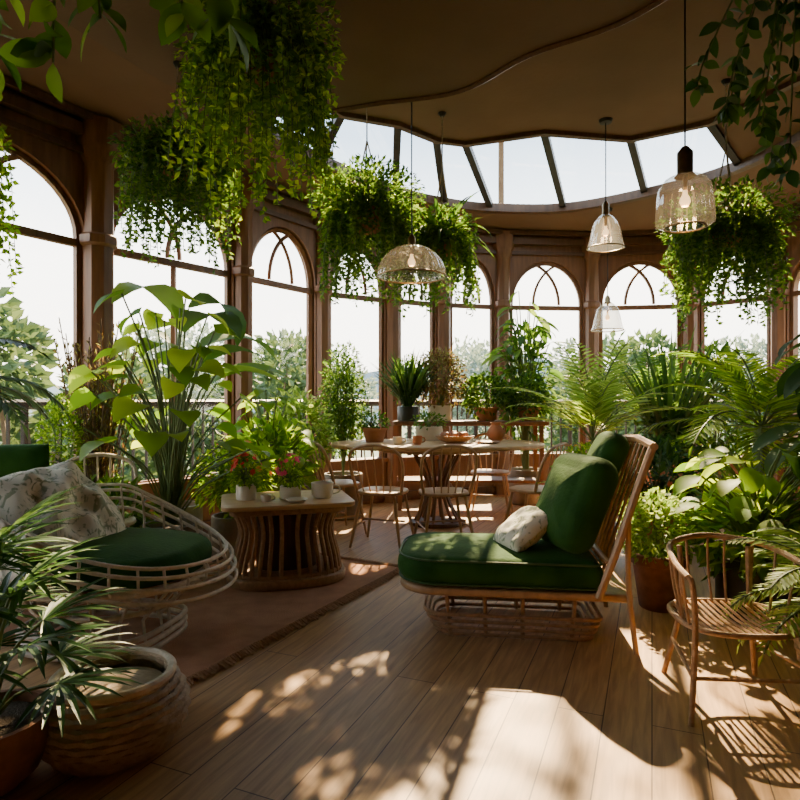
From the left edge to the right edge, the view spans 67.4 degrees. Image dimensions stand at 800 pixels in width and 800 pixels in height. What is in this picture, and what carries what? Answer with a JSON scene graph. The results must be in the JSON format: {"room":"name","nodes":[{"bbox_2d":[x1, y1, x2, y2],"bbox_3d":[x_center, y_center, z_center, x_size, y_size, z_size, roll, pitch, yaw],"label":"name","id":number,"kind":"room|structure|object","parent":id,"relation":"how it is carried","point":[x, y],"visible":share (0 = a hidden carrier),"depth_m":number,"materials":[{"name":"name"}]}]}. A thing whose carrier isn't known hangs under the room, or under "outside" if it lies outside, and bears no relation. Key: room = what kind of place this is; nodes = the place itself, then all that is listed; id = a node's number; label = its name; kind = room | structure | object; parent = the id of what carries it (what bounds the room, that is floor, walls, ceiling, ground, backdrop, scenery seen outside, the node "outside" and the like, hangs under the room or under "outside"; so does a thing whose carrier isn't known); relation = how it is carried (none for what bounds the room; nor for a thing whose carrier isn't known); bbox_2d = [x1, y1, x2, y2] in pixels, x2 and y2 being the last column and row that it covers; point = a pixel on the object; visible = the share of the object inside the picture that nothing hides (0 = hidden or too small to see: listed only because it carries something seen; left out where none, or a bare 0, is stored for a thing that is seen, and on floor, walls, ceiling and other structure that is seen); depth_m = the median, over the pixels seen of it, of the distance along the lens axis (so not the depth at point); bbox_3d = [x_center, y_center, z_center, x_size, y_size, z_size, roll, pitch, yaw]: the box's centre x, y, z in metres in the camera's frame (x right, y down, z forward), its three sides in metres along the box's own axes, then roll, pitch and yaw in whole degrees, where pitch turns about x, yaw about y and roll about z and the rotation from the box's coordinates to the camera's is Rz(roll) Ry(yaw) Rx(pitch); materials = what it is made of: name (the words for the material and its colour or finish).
{"room":"sunroom","nodes":[
{"label":"sunroom","id":0,"kind":"room"},
{"bbox_2d":[0,688,53,797],"bbox_3d":[-1.280,1.090,1.860,0.360,0.220,0.360,0,0,0],"label":"pot","id":1,"kind":"object","parent":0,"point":[22,749],"depth_m":1.81,"materials":[{"name":"ceramic"}]},
{"bbox_2d":[0,87,316,533],"bbox_3d":[-2.807,-0.450,2.745,1.218,3.300,8.631,0,0,19],"label":"wall","id":2,"kind":"structure","parent":0,"point":[66,166],"depth_m":4.90,"materials":[{"name":"brown wood"}]},
{"bbox_2d":[75,115,123,476],"bbox_3d":[-2.303,-0.450,4.589,0.346,3.300,0.346,0,0,22],"label":"column","id":3,"kind":"structure","parent":2,"relation":"attached to","point":[99,243],"depth_m":4.50,"materials":[{"name":"brown wood"}]},
{"bbox_2d":[114,196,230,489],"bbox_3d":[-1.928,-0.526,5.163,0.129,2.494,1.272,0,0,37],"label":"window","id":4,"kind":"structure","parent":2,"relation":"in","point":[226,273],"depth_m":5.24,"materials":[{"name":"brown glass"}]},
{"bbox_2d":[231,174,258,469],"bbox_3d":[-1.484,-0.450,5.688,0.267,3.300,0.267,0,0,22],"label":"trim","id":5,"kind":"structure","parent":2,"relation":"attached to","point":[243,271],"depth_m":5.62,"materials":[{"name":"brown wood"}]},
{"bbox_2d":[252,227,316,470],"bbox_3d":[-1.200,-0.530,6.164,0.134,2.503,1.004,0,0,35],"label":"window","id":6,"kind":"structure","parent":2,"relation":"in","point":[275,230],"depth_m":6.30,"materials":[{"name":"brown wood"}]},
{"bbox_2d":[313,207,332,479],"bbox_3d":[-0.846,-0.450,6.586,0.267,3.300,0.267,0,0,22],"label":"trim","id":7,"kind":"structure","parent":2,"relation":"attached to","point":[323,309],"depth_m":6.52,"materials":[{"name":"brown wood"}]},
{"bbox_2d":[0,140,760,480],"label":"railing","id":8,"kind":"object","parent":2,"relation":"in","point":[73,242],"depth_m":4.52,"materials":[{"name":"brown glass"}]},
{"bbox_2d":[0,116,799,256],"bbox_3d":[0.600,-1.860,3.100,8.402,0.042,9.203,0,0,0],"label":"trim","id":9,"kind":"structure","parent":2,"relation":"attached to","point":[11,124],"depth_m":6.11,"materials":[{"name":"brown wood"}]},
{"bbox_2d":[3,74,799,236],"bbox_3d":[0.600,-2.090,3.050,8.210,0.050,9.111,0,0,0],"label":"trim","id":10,"kind":"structure","parent":2,"relation":"attached to","point":[26,89],"depth_m":5.86,"materials":[{"name":"brown wood"}]},
{"bbox_2d":[211,512,253,564],"bbox_3d":[-1.240,1.030,4.500,0.340,0.340,0.340,0,0,0],"label":"pot","id":11,"kind":"object","parent":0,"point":[223,523],"depth_m":4.34,"materials":[{"name":"grey ceramic"}]},
{"bbox_2d":[28,0,654,112],"bbox_3d":[-0.374,-2.310,1.550,4.453,0.300,6.000,0,0,0],"label":"ceiling","id":12,"kind":"structure","parent":0,"point":[393,49],"depth_m":3.56,"materials":[{"name":"brown paint"}]},
{"bbox_2d":[0,0,261,102],"bbox_3d":[-0.902,-1.534,1.793,0.976,1.253,0.339,0,0,0],"label":"foliage","id":13,"kind":"object","parent":12,"relation":"hanging from","point":[27,52],"visible":1,"depth_m":1.80,"materials":[{"name":"plant"}]},
{"bbox_2d":[107,60,245,273],"bbox_3d":[-1.414,-1.499,3.844,0.819,1.323,0.813,0,0,-39],"label":"hanging basket","id":14,"kind":"object","parent":12,"relation":"hanging from","point":[148,171],"visible":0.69,"depth_m":3.66,"materials":[{"name":"plant"}]},
{"bbox_2d":[161,0,346,238],"bbox_3d":[-0.699,-1.512,3.002,0.854,1.297,0.852,0,0,26],"label":"hanging plant","id":15,"kind":"object","parent":12,"relation":"hanging from","point":[291,65],"visible":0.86,"depth_m":2.81,"materials":[{"name":"plant"}]},
{"bbox_2d":[274,0,666,116],"bbox_3d":[1.140,-2.165,1.907,1.693,0.052,6.659,0,0,-25],"label":"trim","id":16,"kind":"structure","parent":12,"relation":"attached to","point":[654,4],"depth_m":3.81,"materials":[{"name":"brown wood"}]},
{"bbox_2d":[0,496,799,799],"bbox_3d":[0.600,1.200,3.100,8.400,0.001,9.200,0,0,0],"label":"floor","id":17,"kind":"structure","parent":0,"point":[366,699],"depth_m":2.30,"materials":[{"name":"brown wood"}]},
{"bbox_2d":[0,338,72,438],"bbox_3d":[-2.376,0.345,2.883,1.430,1.709,1.326,0,0,0],"label":"palm","id":18,"kind":"object","parent":17,"relation":"on","point":[10,411],"visible":1,"depth_m":3.06,"materials":[{"name":"green plant"}]},
{"bbox_2d":[32,392,86,473],"bbox_3d":[-2.303,0.574,4.050,0.354,1.253,0.354,0,0,0],"label":"clipped shrub","id":19,"kind":"object","parent":17,"relation":"on","point":[56,411],"visible":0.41,"depth_m":4.02,"materials":[{"name":"green plant"}]},
{"bbox_2d":[0,482,143,797],"bbox_3d":[-1.268,0.734,1.857,0.941,0.932,0.855,0,0,3],"label":"fan palm","id":20,"kind":"object","parent":17,"relation":"on","point":[23,728],"visible":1,"depth_m":1.86,"materials":[{"name":"plant"}]},
{"bbox_2d":[51,317,143,482],"bbox_3d":[-2.157,0.308,4.315,0.680,1.785,0.606,0,0,0],"label":"feathery plant","id":21,"kind":"object","parent":17,"relation":"on","point":[101,414],"visible":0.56,"depth_m":4.27,"materials":[{"name":"green plant"}]},
{"bbox_2d":[40,646,190,777],"bbox_3d":[-1.000,1.073,2.100,0.507,0.260,0.507,0,0,-41],"label":"wicker basket","id":22,"kind":"object","parent":17,"relation":"on","point":[95,750],"visible":0.75,"depth_m":1.94,"materials":[{"name":"wicker"}]},
{"bbox_2d":[2,553,398,686],"bbox_3d":[-1.162,1.187,3.741,1.702,0.023,2.148,0,0,28],"label":"area rug","id":23,"kind":"object","parent":17,"relation":"on","point":[227,625],"visible":0.49,"depth_m":3.28,"materials":[{"name":"brown carpet"}]},
{"bbox_2d":[22,451,75,611],"bbox_3d":[-2.294,0.766,3.626,0.879,0.852,0.785,0,0,22],"label":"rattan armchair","id":24,"kind":"object","parent":23,"relation":"on","point":[53,452],"visible":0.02,"depth_m":3.84,"materials":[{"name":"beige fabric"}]},
{"bbox_2d":[0,444,49,476],"bbox_3d":[-2.420,0.430,3.740,0.407,0.301,0.177,0,0,-26],"label":"cushion","id":25,"kind":"object","parent":24,"relation":"on","point":[14,458],"visible":0.53,"depth_m":3.72,"materials":[{"name":"green fabric"}]},
{"bbox_2d":[15,483,237,661],"bbox_3d":[-1.475,0.828,2.983,1.387,0.699,1.129,0,0,12],"label":"rattan armchair","id":26,"kind":"object","parent":23,"relation":"on","point":[139,558],"visible":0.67,"depth_m":2.76,"materials":[{"name":"beige wicker"}]},
{"bbox_2d":[0,461,125,555],"bbox_3d":[-1.700,0.558,2.980,0.464,0.469,0.542,0,0,14],"label":"throw pillow","id":27,"kind":"object","parent":26,"relation":"on","point":[21,491],"visible":0.7,"depth_m":2.89,"materials":[{"name":"fabric"}]},
{"bbox_2d":[24,527,211,591],"bbox_3d":[-1.460,0.757,2.980,1.000,0.160,0.780,0,0,12],"label":"seat cushion","id":28,"kind":"object","parent":26,"relation":"on","point":[141,558],"depth_m":2.73,"materials":[{"name":"green fabric"}]},
{"bbox_2d":[91,469,166,527],"bbox_3d":[-1.945,0.829,3.952,0.774,0.742,0.655,0,0,0],"label":"leafy shrub","id":29,"kind":"object","parent":23,"relation":"on","point":[139,517],"visible":0.09,"depth_m":3.94,"materials":[{"name":"green plant"}]},
{"bbox_2d":[68,289,285,581],"bbox_3d":[-1.478,0.242,4.060,1.335,1.916,1.563,0,0,-33],"label":"plant","id":30,"kind":"object","parent":23,"relation":"on","point":[156,443],"visible":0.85,"depth_m":4.00,"materials":[{"name":"green plant"}]},
{"bbox_2d":[188,436,279,564],"bbox_3d":[-1.237,0.738,4.514,0.686,0.924,0.617,0,0,0],"label":"leafy shrub","id":31,"kind":"object","parent":23,"relation":"on","point":[223,523],"visible":0.44,"depth_m":4.37,"materials":[{"name":"green plant"}]},
{"bbox_2d":[221,489,354,591],"bbox_3d":[-0.760,0.920,4.020,0.840,0.535,0.600,0,0,-16],"label":"coffee table","id":32,"kind":"object","parent":23,"relation":"on","point":[285,554],"visible":0.92,"depth_m":3.83,"materials":[{"name":"brown wood"}]},
{"bbox_2d":[228,452,264,500],"bbox_3d":[-1.009,0.496,3.943,0.247,0.311,0.227,0,0,-15],"label":"potted flowers","id":33,"kind":"object","parent":32,"relation":"on","point":[246,491],"visible":0.98,"depth_m":3.90,"materials":[{"name":"green plant"}]},
{"bbox_2d":[272,453,309,498],"bbox_3d":[-0.729,0.502,4.008,0.262,0.300,0.246,0,0,0],"label":"potted flowers","id":34,"kind":"object","parent":32,"relation":"on","point":[289,488],"visible":0.95,"depth_m":3.96,"materials":[{"name":"green plant"}]},
{"bbox_2d":[111,282,295,530],"bbox_3d":[-1.469,0.183,4.623,1.420,2.033,1.342,0,0,-17],"label":"banana plant","id":35,"kind":"object","parent":17,"relation":"on","point":[167,295],"visible":0.32,"depth_m":4.55,"materials":[{"name":"green plant"}]},
{"bbox_2d":[217,387,321,491],"bbox_3d":[-1.124,0.548,5.174,0.980,1.305,0.959,0,0,0],"label":"leafy shrub","id":36,"kind":"object","parent":17,"relation":"on","point":[275,429],"visible":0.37,"depth_m":5.04,"materials":[{"name":"green plant"}]},
{"bbox_2d":[264,385,338,489],"bbox_3d":[-0.966,0.529,5.726,0.797,1.342,0.684,0,0,0],"label":"leafy shrub","id":37,"kind":"object","parent":17,"relation":"on","point":[306,406],"visible":0.34,"depth_m":5.70,"materials":[{"name":"green plant"}]},
{"bbox_2d":[316,340,369,520],"bbox_3d":[-0.586,0.288,6.150,0.576,1.824,0.548,0,0,0],"label":"shrub","id":38,"kind":"object","parent":17,"relation":"on","point":[346,406],"visible":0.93,"depth_m":6.07,"materials":[{"name":"green plant"}]},
{"bbox_2d":[324,471,362,520],"bbox_3d":[-0.580,0.975,6.150,0.400,0.450,0.400,0,0,0],"label":"pot","id":39,"kind":"object","parent":38,"relation":"on","point":[350,491],"depth_m":5.99,"materials":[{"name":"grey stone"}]},
{"bbox_2d":[348,444,413,547],"bbox_3d":[-0.150,0.775,4.970,0.474,0.855,0.482,0,0,18],"label":"dining chair","id":40,"kind":"object","parent":17,"relation":"on","point":[372,491],"visible":1,"depth_m":4.86,"materials":[{"name":"brown wood"}]},
{"bbox_2d":[331,439,544,528],"bbox_3d":[0.360,0.805,5.800,2.040,0.790,1.200,0,0,0],"label":"dining table","id":41,"kind":"object","parent":17,"relation":"on","point":[407,447],"visible":0.71,"depth_m":5.66,"materials":[{"name":"brown wood"}]},
{"bbox_2d":[414,444,477,533],"bbox_3d":[0.366,0.775,4.919,0.474,0.855,0.482,0,0,-10],"label":"dining chair","id":42,"kind":"object","parent":17,"relation":"on","point":[456,492],"visible":0.97,"depth_m":4.79,"materials":[{"name":"brown wood"}]},
{"bbox_2d":[393,420,548,510],"bbox_3d":[0.770,0.715,6.680,1.700,0.970,0.400,0,0,0],"label":"console table","id":43,"kind":"object","parent":17,"relation":"on","point":[407,479],"visible":0.7,"depth_m":6.51,"materials":[{"name":"brown wood"}]},
{"bbox_2d":[369,348,452,420],"bbox_3d":[0.079,-0.176,6.632,0.996,0.812,1.077,0,0,0],"label":"feathery plant","id":44,"kind":"object","parent":43,"relation":"on","point":[407,380],"visible":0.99,"depth_m":6.47,"materials":[{"name":"green plant"}]},
{"bbox_2d":[417,346,471,420],"bbox_3d":[0.446,-0.186,6.645,0.708,0.832,0.534,0,0,0],"label":"leafy shrub","id":45,"kind":"object","parent":43,"relation":"on","point":[444,409],"visible":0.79,"depth_m":6.56,"materials":[{"name":"green plant"}]},
{"bbox_2d":[397,476,544,482],"bbox_3d":[0.770,0.885,6.680,1.600,0.030,0.360,0,0,0],"label":"shelf","id":46,"kind":"object","parent":43,"relation":"attached to","point":[407,479],"depth_m":6.57,"materials":[{"name":"brown wood"}]},
{"bbox_2d":[459,370,513,420],"bbox_3d":[0.954,-0.028,6.668,0.641,0.618,0.525,0,0,0],"label":"leafy shrub","id":47,"kind":"object","parent":43,"relation":"on","point":[487,412],"visible":0.97,"depth_m":6.57,"materials":[{"name":"green plant"}]},
{"bbox_2d":[504,371,553,420],"bbox_3d":[1.419,-0.022,6.660,0.533,0.614,0.510,0,0,0],"label":"leafy shrub","id":48,"kind":"object","parent":43,"relation":"on","point":[520,411],"visible":0.81,"depth_m":6.57,"materials":[{"name":"green plant"}]},
{"bbox_2d":[466,432,514,517],"bbox_3d":[0.958,0.775,6.331,0.474,0.855,0.482,0,0,15],"label":"dining chair","id":49,"kind":"object","parent":17,"relation":"on","point":[489,472],"visible":0.7,"depth_m":6.35,"materials":[{"name":"brown wood"}]},
{"bbox_2d":[480,291,571,505],"bbox_3d":[1.442,-0.038,7.025,1.044,2.476,1.006,0,0,-15],"label":"leafy plant","id":50,"kind":"object","parent":17,"relation":"on","point":[531,349],"visible":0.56,"depth_m":6.92,"materials":[{"name":"green plant"}]},
{"bbox_2d":[398,435,657,654],"bbox_3d":[0.634,0.692,3.223,1.268,1.020,0.681,0,0,7],"label":"chaise longue","id":51,"kind":"object","parent":17,"relation":"on","point":[451,565],"visible":0.83,"depth_m":2.96,"materials":[{"name":"green fabric"}]},
{"bbox_2d":[398,532,602,588],"bbox_3d":[0.511,0.843,3.238,1.020,0.165,0.640,0,0,7],"label":"seat cushion","id":52,"kind":"object","parent":51,"relation":"on","point":[428,560],"depth_m":2.96,"materials":[{"name":"green fabric"}]},
{"bbox_2d":[493,505,547,551],"bbox_3d":[0.655,0.679,3.180,0.258,0.221,0.273,0,0,-16],"label":"throw pillow","id":53,"kind":"object","parent":51,"relation":"on","point":[525,527],"visible":0.88,"depth_m":3.09,"materials":[{"name":"fabric"}]},
{"bbox_2d":[536,453,618,553],"bbox_3d":[0.901,0.525,3.130,0.321,0.475,0.481,0,0,-13],"label":"cushion","id":54,"kind":"object","parent":51,"relation":"on","point":[578,491],"visible":0.91,"depth_m":2.94,"materials":[{"name":"green fabric"}]},
{"bbox_2d":[587,431,628,473],"bbox_3d":[1.085,0.430,3.319,0.308,0.508,0.343,0,0,8],"label":"cushion","id":55,"kind":"object","parent":51,"relation":"on","point":[613,447],"visible":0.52,"depth_m":3.17,"materials":[{"name":"green fabric"}]},
{"bbox_2d":[504,442,568,521],"bbox_3d":[1.165,0.775,5.080,0.482,0.855,0.474,0,0,38],"label":"dining chair","id":56,"kind":"object","parent":17,"relation":"on","point":[535,488],"visible":0.55,"depth_m":4.96,"materials":[{"name":"brown wood"}]},
{"bbox_2d":[537,440,643,558],"bbox_3d":[1.412,0.751,4.570,0.809,0.897,0.725,0,0,0],"label":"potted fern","id":57,"kind":"object","parent":17,"relation":"on","point":[570,448],"visible":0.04,"depth_m":4.49,"materials":[{"name":"green plant"}]},
{"bbox_2d":[492,331,705,445],"bbox_3d":[1.923,0.291,5.940,1.985,1.817,1.479,0,0,22],"label":"potted palm","id":58,"kind":"object","parent":17,"relation":"on","point":[599,392],"visible":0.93,"depth_m":5.72,"materials":[{"name":"plant"}]},
{"bbox_2d":[556,338,723,496],"bbox_3d":[2.712,0.279,6.749,2.043,1.842,1.586,0,0,0],"label":"potted palm","id":59,"kind":"object","parent":17,"relation":"on","point":[630,397],"visible":0.19,"depth_m":6.43,"materials":[{"name":"green plant"}]},
{"bbox_2d":[616,486,703,612],"bbox_3d":[1.504,0.849,3.478,0.501,0.703,0.478,0,0,0],"label":"potted plant","id":60,"kind":"object","parent":17,"relation":"on","point":[650,558],"visible":0.73,"depth_m":3.38,"materials":[{"name":"green plant"}]},
{"bbox_2d":[631,545,689,612],"bbox_3d":[1.500,1.040,3.480,0.330,0.320,0.330,0,0,0],"label":"pot","id":61,"kind":"object","parent":60,"relation":"on","point":[654,586],"depth_m":3.38,"materials":[{"name":"ceramic"}]},
{"bbox_2d":[615,429,717,544],"bbox_3d":[2.084,0.714,4.894,0.913,0.973,0.862,0,0,0],"label":"leafy shrub","id":62,"kind":"object","parent":17,"relation":"on","point":[665,449],"visible":0.4,"depth_m":4.79,"materials":[{"name":"green plant"}]},
{"bbox_2d":[597,321,757,498],"bbox_3d":[2.769,0.221,6.037,1.541,1.958,1.592,0,0,0],"label":"plant","id":63,"kind":"object","parent":17,"relation":"on","point":[658,416],"visible":0.41,"depth_m":5.86,"materials":[{"name":"green plant"}]},
{"bbox_2d":[631,346,799,547],"bbox_3d":[2.585,0.419,4.356,1.775,1.562,1.652,0,0,-25],"label":"potted palm","id":64,"kind":"object","parent":17,"relation":"on","point":[745,396],"visible":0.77,"depth_m":4.27,"materials":[{"name":"green plant"}]},
{"bbox_2d":[673,339,762,510],"bbox_3d":[3.254,0.285,6.196,1.012,1.830,0.988,0,0,0],"label":"leafy shrub","id":65,"kind":"object","parent":17,"relation":"on","point":[716,351],"visible":0.22,"depth_m":6.05,"materials":[{"name":"green plant"}]},
{"bbox_2d":[653,443,799,631],"bbox_3d":[1.953,0.723,3.266,1.095,0.953,1.301,0,0,0],"label":"plant","id":66,"kind":"object","parent":17,"relation":"on","point":[724,504],"visible":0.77,"depth_m":3.22,"materials":[{"name":"green plant"}]},
{"bbox_2d":[661,532,799,726],"bbox_3d":[1.340,0.893,2.421,0.526,0.619,0.476,0,0,4],"label":"armchair","id":67,"kind":"object","parent":17,"relation":"on","point":[675,565],"visible":0.9,"depth_m":2.42,"materials":[{"name":"brown wood"}]},
{"bbox_2d":[716,527,799,666],"bbox_3d":[1.852,0.815,2.410,1.042,0.791,1.206,0,0,31],"label":"potted fern","id":68,"kind":"object","parent":17,"relation":"on","point":[783,581],"visible":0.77,"depth_m":2.47,"materials":[{"name":"green plant"}]},
{"bbox_2d":[751,333,799,476],"bbox_3d":[2.659,0.388,3.464,1.082,1.624,0.972,0,0,-32],"label":"plant","id":69,"kind":"object","parent":17,"relation":"on","point":[789,381],"visible":0.95,"depth_m":3.52,"materials":[{"name":"green plant"}]},
{"bbox_2d":[0,0,799,231],"bbox_3d":[0.600,-2.275,3.100,8.400,0.350,9.200,0,0,0],"label":"ceiling","id":70,"kind":"structure","parent":0,"point":[631,73],"depth_m":4.66,"materials":[{"name":"brown paint"}]},
{"bbox_2d":[0,124,24,294],"bbox_3d":[-2.675,-1.302,3.640,0.586,1.596,0.569,0,0,0],"label":"hanging basket","id":71,"kind":"object","parent":70,"relation":"hanging from","point":[3,170],"visible":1,"depth_m":3.78,"materials":[{"name":"plant"}]},
{"bbox_2d":[304,108,428,312],"bbox_3d":[-0.269,-1.591,4.912,1.015,1.719,0.951,0,0,0],"label":"hanging basket","id":72,"kind":"object","parent":70,"relation":"hanging from","point":[366,213],"visible":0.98,"depth_m":4.71,"materials":[{"name":"plant"}]},
{"bbox_2d":[349,206,381,234],"bbox_3d":[-0.270,-1.455,4.900,0.340,0.170,0.340,0,0,0],"label":"pot","id":73,"kind":"object","parent":72,"relation":"on","point":[372,211],"depth_m":4.78,"materials":[{"name":"ceramic"}]},
{"bbox_2d":[398,111,495,319],"bbox_3d":[0.348,-1.554,5.134,0.954,1.793,0.979,0,0,-44],"label":"hanging basket","id":74,"kind":"object","parent":70,"relation":"hanging from","point":[450,245],"visible":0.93,"depth_m":4.97,"materials":[{"name":"plant"}]},
{"bbox_2d":[269,117,740,206],"bbox_3d":[0.953,-2.355,5.962,4.502,0.257,2.033,0,0,-10],"label":"window","id":75,"kind":"structure","parent":70,"relation":"attached to","point":[714,130],"depth_m":5.89,"materials":[{"name":"wood"}]},
{"bbox_2d":[330,76,799,147],"bbox_3d":[1.246,-2.440,5.066,4.126,0.059,1.320,0,0,6],"label":"trim","id":76,"kind":"structure","parent":70,"relation":"attached to","point":[784,87],"depth_m":5.47,"materials":[{"name":"brown wood"}]},
{"bbox_2d":[655,0,715,233],"bbox_3d":[1.520,-1.682,3.200,0.295,1.536,0.291,0,0,0],"label":"pendant lamp","id":77,"kind":"object","parent":70,"relation":"hanging from","point":[685,172],"visible":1,"depth_m":3.19,"materials":[{"name":"clear glass"}]},
{"bbox_2d":[654,78,799,337],"bbox_3d":[2.495,-1.468,4.596,1.048,1.963,0.930,0,0,8],"label":"hanging basket","id":78,"kind":"object","parent":70,"relation":"hanging from","point":[750,231],"visible":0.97,"depth_m":4.44,"materials":[{"name":"plant"}]},
{"bbox_2d":[708,227,741,247],"bbox_3d":[2.500,-1.245,4.600,0.260,0.130,0.260,0,0,0],"label":"pot","id":79,"kind":"object","parent":78,"relation":"on","point":[733,236],"depth_m":4.50,"materials":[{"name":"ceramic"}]},
{"bbox_2d":[684,0,799,194],"bbox_3d":[1.904,-1.686,3.047,0.891,1.529,0.402,0,0,0],"label":"vine","id":80,"kind":"object","parent":70,"relation":"hanging from","point":[732,110],"visible":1,"depth_m":3.04,"materials":[{"name":"plant"}]},
{"bbox_2d":[331,228,682,504],"bbox_3d":[1.316,-0.450,7.391,4.681,3.300,0.696,0,0,-11],"label":"wall","id":81,"kind":"structure","parent":0,"point":[575,265],"depth_m":7.58,"materials":[{"name":"brown wood"}]},
{"bbox_2d":[331,250,387,464],"bbox_3d":[-0.488,-0.530,6.871,0.818,2.502,0.134,0,0,-33],"label":"window","id":82,"kind":"structure","parent":81,"relation":"in","point":[342,295],"depth_m":7.06,"materials":[{"name":"brown wood"}]},
{"bbox_2d":[384,241,403,502],"bbox_3d":[-0.080,-0.450,7.083,0.267,3.300,0.267,0,0,22],"label":"trim","id":83,"kind":"structure","parent":81,"relation":"attached to","point":[393,315],"depth_m":7.01,"materials":[{"name":"brown wood"}]},
{"bbox_2d":[437,229,453,498],"bbox_3d":[0.537,-0.450,7.381,0.267,3.300,0.267,0,0,22],"label":"trim","id":84,"kind":"structure","parent":81,"relation":"attached to","point":[443,320],"depth_m":7.31,"materials":[{"name":"brown wood"}]},
{"bbox_2d":[451,260,497,458],"bbox_3d":[0.909,-0.528,7.522,0.696,2.498,0.130,0,0,-15],"label":"window","id":85,"kind":"structure","parent":81,"relation":"in","point":[490,306],"depth_m":7.58,"materials":[{"name":"brown wood"}]},
{"bbox_2d":[492,231,514,494],"bbox_3d":[1.303,-0.450,7.580,0.267,3.300,0.267,0,0,22],"label":"trim","id":86,"kind":"structure","parent":81,"relation":"attached to","point":[504,246],"depth_m":7.51,"materials":[{"name":"brown wood"}]},
{"bbox_2d":[272,131,799,213],"bbox_3d":[1.333,-2.235,5.881,4.740,0.092,2.457,0,0,7],"label":"trim","id":87,"kind":"structure","parent":81,"relation":"attached to","point":[751,161],"depth_m":6.57,"materials":[{"name":"brown wood"}]},
{"bbox_2d":[510,262,582,456],"bbox_3d":[1.878,-0.526,7.672,1.064,2.494,0.129,0,0,-5],"label":"window","id":88,"kind":"structure","parent":81,"relation":"in","point":[579,308],"depth_m":7.70,"materials":[{"name":"brown wood"}]},
{"bbox_2d":[581,233,602,452],"bbox_3d":[2.459,-0.450,7.680,0.267,3.300,0.267,0,0,22],"label":"trim","id":89,"kind":"structure","parent":81,"relation":"attached to","point":[591,304],"depth_m":7.61,"materials":[{"name":"brown wood"}]},
{"bbox_2d":[600,261,680,432],"bbox_3d":[3.049,-0.526,7.622,1.087,2.494,0.129,0,0,10],"label":"window","id":90,"kind":"structure","parent":81,"relation":"in","point":[632,264],"depth_m":7.64,"materials":[{"name":"brown wood"}]},
{"bbox_2d":[698,207,799,509],"bbox_3d":[4.621,-0.450,3.086,0.827,3.300,9.178,0,0,-7],"label":"wall","id":91,"kind":"structure","parent":0,"point":[793,242],"depth_m":6.70,"materials":[{"name":"brown wood"}]},
{"bbox_2d":[769,213,789,481],"bbox_3d":[4.292,-0.450,6.791,0.267,3.300,0.267,0,0,22],"label":"trim","id":92,"kind":"structure","parent":91,"relation":"attached to","point":[778,317],"depth_m":6.73,"materials":[{"name":"brown wood"}]},
{"bbox_3d":[0.600,-0.650,-1.560,8.600,3.700,0.120,0,0,0],"label":"wall","id":93,"kind":"structure","parent":0,"visible":0},
{"bbox_2d":[0,90,799,246],"bbox_3d":[0.600,-2.000,3.093,8.378,0.078,9.192,0,0,0],"label":"trim","id":94,"kind":"structure","parent":93,"relation":"attached to","point":[10,101],"depth_m":6.05,"materials":[{"name":"brown wood"}]},
{"label":"outside","id":95,"kind":"structure","parent":0,"visible":0},
{"bbox_2d":[39,425,799,470],"bbox_3d":[0.000,6.200,170.000,400.000,0.001,460.000,0,0,0],"label":"ground","id":96,"kind":"structure","parent":95,"point":[367,453],"depth_m":72.24,"materials":[{"name":"brown wood"}]},
{"bbox_2d":[0,287,188,480],"bbox_3d":[-5.812,2.158,9.512,4.313,8.105,4.152,0,0,0],"label":"tree","id":97,"kind":"object","parent":96,"relation":"on","point":[32,333],"visible":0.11,"depth_m":8.70,"materials":[{"name":"green plant"}]},
{"bbox_2d":[53,319,223,476],"bbox_3d":[-8.441,1.698,20.144,6.006,9.021,5.577,0,0,0],"label":"tree","id":98,"kind":"object","parent":96,"relation":"on","point":[189,335],"visible":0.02,"depth_m":19.68,"materials":[{"name":"green plant"}]},
{"bbox_2d":[148,327,337,478],"bbox_3d":[-3.526,2.257,13.935,4.313,8.105,4.152,0,0,24],"label":"tree","id":99,"kind":"object","parent":96,"relation":"on","point":[291,344],"visible":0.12,"depth_m":13.75,"materials":[{"name":"green plant"}]},
{"bbox_2d":[403,334,523,438],"bbox_3d":[2.593,1.798,25.201,6.006,9.021,5.577,0,0,42],"label":"tree","id":100,"kind":"object","parent":96,"relation":"on","point":[476,354],"visible":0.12,"depth_m":23.88,"materials":[{"name":"green plant"}]},
{"bbox_2d":[516,327,675,451],"bbox_3d":[5.139,2.257,15.629,4.152,8.105,4.313,0,0,27],"label":"tree","id":101,"kind":"object","parent":96,"relation":"on","point":[654,336],"visible":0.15,"depth_m":14.61,"materials":[{"name":"green plant"}]},
{"bbox_2d":[705,333,799,455],"bbox_3d":[14.627,1.798,23.843,6.006,9.021,5.577,0,0,5],"label":"tree","id":102,"kind":"object","parent":96,"relation":"on","point":[756,345],"visible":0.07,"depth_m":23.35,"materials":[{"name":"green plant"}]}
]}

